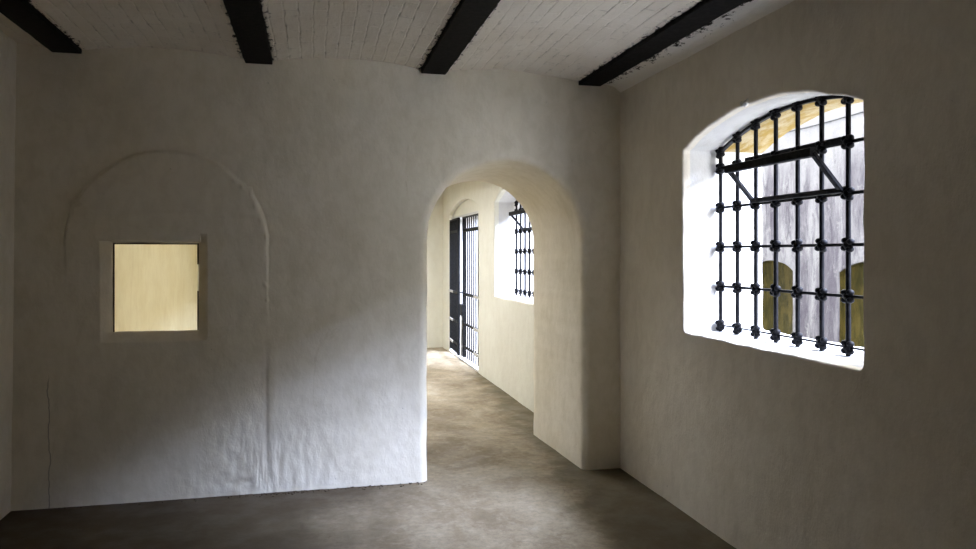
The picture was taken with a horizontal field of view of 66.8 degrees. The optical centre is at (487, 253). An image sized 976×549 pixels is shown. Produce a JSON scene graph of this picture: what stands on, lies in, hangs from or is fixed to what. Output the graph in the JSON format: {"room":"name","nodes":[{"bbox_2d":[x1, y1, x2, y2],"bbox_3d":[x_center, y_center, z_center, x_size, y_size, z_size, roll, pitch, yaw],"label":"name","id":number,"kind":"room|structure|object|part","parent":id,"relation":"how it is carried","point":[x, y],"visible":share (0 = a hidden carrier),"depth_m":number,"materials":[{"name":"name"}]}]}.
{"room":"prison interior","nodes":[
{"label":"prison interior","id":0,"kind":"room"},
{"bbox_2d":[0,31,197,519],"bbox_3d":[-2.837,0.150,4.621,0.044,3.140,13.300,0,0,-13],"label":"wall","id":1,"kind":"structure","parent":0,"point":[156,285],"depth_m":6.57,"materials":[{"name":"beige paint"}]},
{"bbox_2d":[11,43,619,510],"bbox_3d":[-1.074,0.150,5.241,3.920,3.140,1.126,0,0,-13],"label":"wall","id":2,"kind":"structure","parent":0,"point":[311,188],"depth_m":4.66,"materials":[{"name":"white paint"}]},
{"bbox_2d":[95,226,200,241],"bbox_3d":[-2.053,-0.121,4.480,0.590,0.094,0.052,0,0,-13],"label":"trim","id":3,"kind":"structure","parent":2,"relation":"attached to","point":[102,233],"depth_m":4.45,"materials":[{"name":"grey paint"}]},
{"bbox_2d":[113,243,198,331],"bbox_3d":[-2.036,0.202,4.550,0.498,0.545,0.016,0,0,-13],"label":"window","id":4,"kind":"structure","parent":2,"relation":"in","point":[197,244],"depth_m":4.51,"materials":[{"name":"brown wood"}]},
{"bbox_2d":[197,193,442,347],"bbox_3d":[-2.567,0.150,11.467,3.880,3.140,0.009,0,0,-13],"label":"wall","id":5,"kind":"structure","parent":0,"point":[435,226],"depth_m":11.87,"materials":[{"name":"beige paint"}]},
{"bbox_2d":[0,347,735,548],"bbox_3d":[-0.795,1.500,5.104,4.400,0.006,13.400,0,0,-13],"label":"floor","id":6,"kind":"structure","parent":0,"point":[491,483],"depth_m":4.31,"materials":[{"name":"concrete"}]},
{"bbox_2d":[50,482,424,510],"bbox_3d":[-1.482,1.497,4.574,2.210,0.009,0.080,0,0,-13],"label":"crumbs","id":7,"kind":"object","parent":6,"relation":"on","point":[291,493],"visible":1,"depth_m":4.63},
{"bbox_2d":[0,0,793,92],"bbox_3d":[-1.012,-1.148,5.053,3.955,0.221,13.400,0,0,-13],"label":"ceiling","id":8,"kind":"structure","parent":0,"point":[566,39],"depth_m":4.04,"materials":[{"name":"paint"}]},
{"bbox_2d":[0,0,81,53],"bbox_3d":[-1.769,-1.289,1.313,0.172,0.198,6.330,0,0,-13],"label":"ceiling beam","id":9,"kind":"structure","parent":8,"relation":"attached to","point":[22,13],"depth_m":3.87,"materials":[{"name":"black paint"}]},
{"bbox_2d":[223,0,272,64],"bbox_3d":[-0.708,-1.289,1.564,0.172,0.198,6.330,0,0,-13],"label":"ceiling beam","id":10,"kind":"structure","parent":8,"relation":"attached to","point":[247,21],"depth_m":3.92,"materials":[{"name":"black paint"}]},
{"bbox_2d":[421,0,500,74],"bbox_3d":[0.366,-1.287,1.818,0.173,0.198,6.330,0,0,-13],"label":"ceiling beam","id":11,"kind":"structure","parent":8,"relation":"attached to","point":[469,16],"depth_m":4.00,"materials":[{"name":"black paint"}]},
{"bbox_2d":[579,0,747,85],"bbox_3d":[1.432,-1.267,2.070,0.172,0.198,6.330,0,0,-13],"label":"ceiling beam","id":12,"kind":"structure","parent":8,"relation":"attached to","point":[704,12],"depth_m":4.01,"materials":[{"name":"black paint"}]},
{"bbox_2d":[443,181,533,411],"bbox_3d":[0.288,0.150,8.879,0.594,3.140,6.450,0,0,-13],"label":"wall","id":13,"kind":"structure","parent":0,"point":[505,318],"depth_m":8.58,"materials":[{"name":"beige paint"}]},
{"bbox_2d":[449,217,459,355],"bbox_3d":[-0.499,0.464,10.975,0.046,1.972,0.870,0,0,-11],"label":"gate leaf","id":14,"kind":"object","parent":13,"relation":"attached to","point":[454,290],"visible":1,"depth_m":10.85,"materials":[{"name":"grey metal"}]},
{"bbox_2d":[449,349,478,372],"bbox_3d":[-0.074,1.499,10.433,0.585,0.042,2.092,0,0,-13],"label":"trim","id":15,"kind":"structure","parent":13,"relation":"attached to","point":[468,362],"depth_m":10.37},
{"bbox_2d":[452,211,477,219],"bbox_3d":[-0.264,-0.542,10.388,0.115,0.035,2.110,0,0,-13],"label":"trim","id":16,"kind":"structure","parent":13,"relation":"attached to","point":[475,212],"depth_m":10.35,"materials":[{"name":"beige paint"}]},
{"bbox_2d":[453,199,478,216],"bbox_3d":[-0.262,-0.662,10.388,0.060,0.215,2.120,0,0,-13],"label":"trim","id":17,"kind":"structure","parent":13,"relation":"attached to","point":[468,206],"depth_m":10.43,"materials":[{"name":"beige paint"}]},
{"bbox_2d":[460,213,478,365],"bbox_3d":[-0.241,0.464,9.907,0.080,1.972,1.190,0,0,-13],"label":"gate leaf","id":18,"kind":"object","parent":13,"relation":"attached to","point":[475,295],"visible":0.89,"depth_m":9.89,"materials":[{"name":"grey metal"}]},
{"bbox_3d":[-0.373,1.080,10.441,0.023,0.720,0.024,0,0,-13],"label":"drop rod","id":19,"kind":"part","parent":18,"relation":"part of","materials":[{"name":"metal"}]},
{"bbox_3d":[-0.218,0.980,9.897,0.024,0.032,1.080,0,0,-13],"label":"rail","id":20,"kind":"part","parent":18,"relation":"part of","materials":[{"name":"grey metal"}]},
{"bbox_3d":[-0.218,-0.330,9.897,0.024,0.044,1.080,0,0,-13],"label":"rail","id":21,"kind":"part","parent":18,"relation":"part of","materials":[{"name":"grey metal"}]},
{"bbox_3d":[-0.218,-0.510,9.897,0.024,0.024,1.080,0,0,-13],"label":"rail","id":22,"kind":"part","parent":18,"relation":"part of","materials":[{"name":"grey metal"}]},
{"bbox_3d":[-0.218,1.300,9.897,0.024,0.032,1.080,0,0,-13],"label":"rail","id":23,"kind":"part","parent":18,"relation":"part of","materials":[{"name":"grey metal"}]},
{"bbox_3d":[-0.218,0.560,9.897,0.024,0.040,1.080,0,0,-13],"label":"rail","id":24,"kind":"part","parent":18,"relation":"part of","materials":[{"name":"grey metal"}]},
{"bbox_2d":[509,200,533,298],"bbox_3d":[0.409,-0.140,7.822,0.207,1.229,1.498,0,0,-13],"label":"bars","id":25,"kind":"object","parent":13,"relation":"in","point":[520,210],"visible":0.4,"depth_m":8.17,"materials":[{"name":"black paint"}]},
{"bbox_3d":[0.324,-0.440,7.801,0.032,0.042,0.700,0,0,-13],"label":"rail","id":26,"kind":"part","parent":25,"relation":"part of","materials":[{"name":"black metal"}]},
{"bbox_2d":[620,0,975,548],"bbox_3d":[1.844,0.150,2.439,0.529,3.140,6.898,0,0,-13],"label":"wall","id":27,"kind":"structure","parent":0,"point":[763,443],"depth_m":3.25,"materials":[{"name":"white paint"}]},
{"bbox_2d":[740,98,748,106],"bbox_3d":[1.275,-0.751,3.687,0.035,0.044,0.066,0,0,-13],"label":"lump","id":28,"kind":"object","parent":27,"relation":"attached to","point":[744,103],"visible":1,"depth_m":3.66,"materials":[{"name":"white paint"}]},
{"bbox_2d":[715,95,863,356],"bbox_3d":[1.438,-0.150,3.621,0.207,1.229,1.498,0,0,-13],"label":"bars","id":29,"kind":"object","parent":27,"relation":"in","point":[811,150],"visible":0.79,"depth_m":3.63,"materials":[{"name":"black paint"}]},
{"bbox_3d":[1.353,-0.450,3.600,0.032,0.042,0.700,0,0,-13],"label":"rail","id":30,"kind":"part","parent":29,"relation":"part of","materials":[{"name":"black metal"}]},
{"bbox_3d":[1.519,-0.498,3.655,0.016,0.014,1.469,0,0,-13],"label":"rail","id":31,"kind":"part","parent":29,"relation":"part of","materials":[{"name":"black metal"}]},
{"bbox_3d":[1.519,-0.270,3.655,0.016,0.014,1.469,0,0,-13],"label":"rail","id":32,"kind":"part","parent":29,"relation":"part of","materials":[{"name":"black metal"}]},
{"bbox_3d":[1.519,-0.041,3.655,0.016,0.014,1.469,0,0,-13],"label":"rail","id":33,"kind":"part","parent":29,"relation":"part of","materials":[{"name":"black metal"}]},
{"bbox_3d":[1.519,0.188,3.655,0.016,0.014,1.469,0,0,-13],"label":"rail","id":34,"kind":"part","parent":29,"relation":"part of","materials":[{"name":"black metal"}]},
{"bbox_3d":[1.519,0.415,3.655,0.016,0.008,1.469,0,0,-13],"label":"rail","id":35,"kind":"part","parent":29,"relation":"part of","materials":[{"name":"black metal"}]},
{"bbox_3d":[1.497,-0.285,3.634,0.026,0.024,0.700,0,0,-13],"label":"rail","id":36,"kind":"part","parent":29,"relation":"part of","materials":[{"name":"black metal"}]},
{"label":"outside","id":37,"kind":"structure","parent":0,"visible":0},
{"bbox_3d":[2.227,1.720,8.834,3.200,0.160,14.670,0,0,-13],"label":"courtyard","id":38,"kind":"object","parent":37,"visible":0},
{"bbox_2d":[762,102,864,346],"bbox_3d":[3.663,-0.140,9.174,0.450,3.680,14.670,0,0,-13],"label":"building exterior","id":39,"kind":"structure","parent":38,"relation":"on","point":[835,157],"depth_m":8.34,"materials":[{"name":"paint"}]},
{"bbox_2d":[789,111,863,131],"bbox_3d":[3.481,-1.450,9.131,0.013,0.023,14.670,0,0,-13],"label":"cable","id":40,"kind":"object","parent":39,"relation":"attached to","point":[863,111],"visible":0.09,"depth_m":8.07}
]}

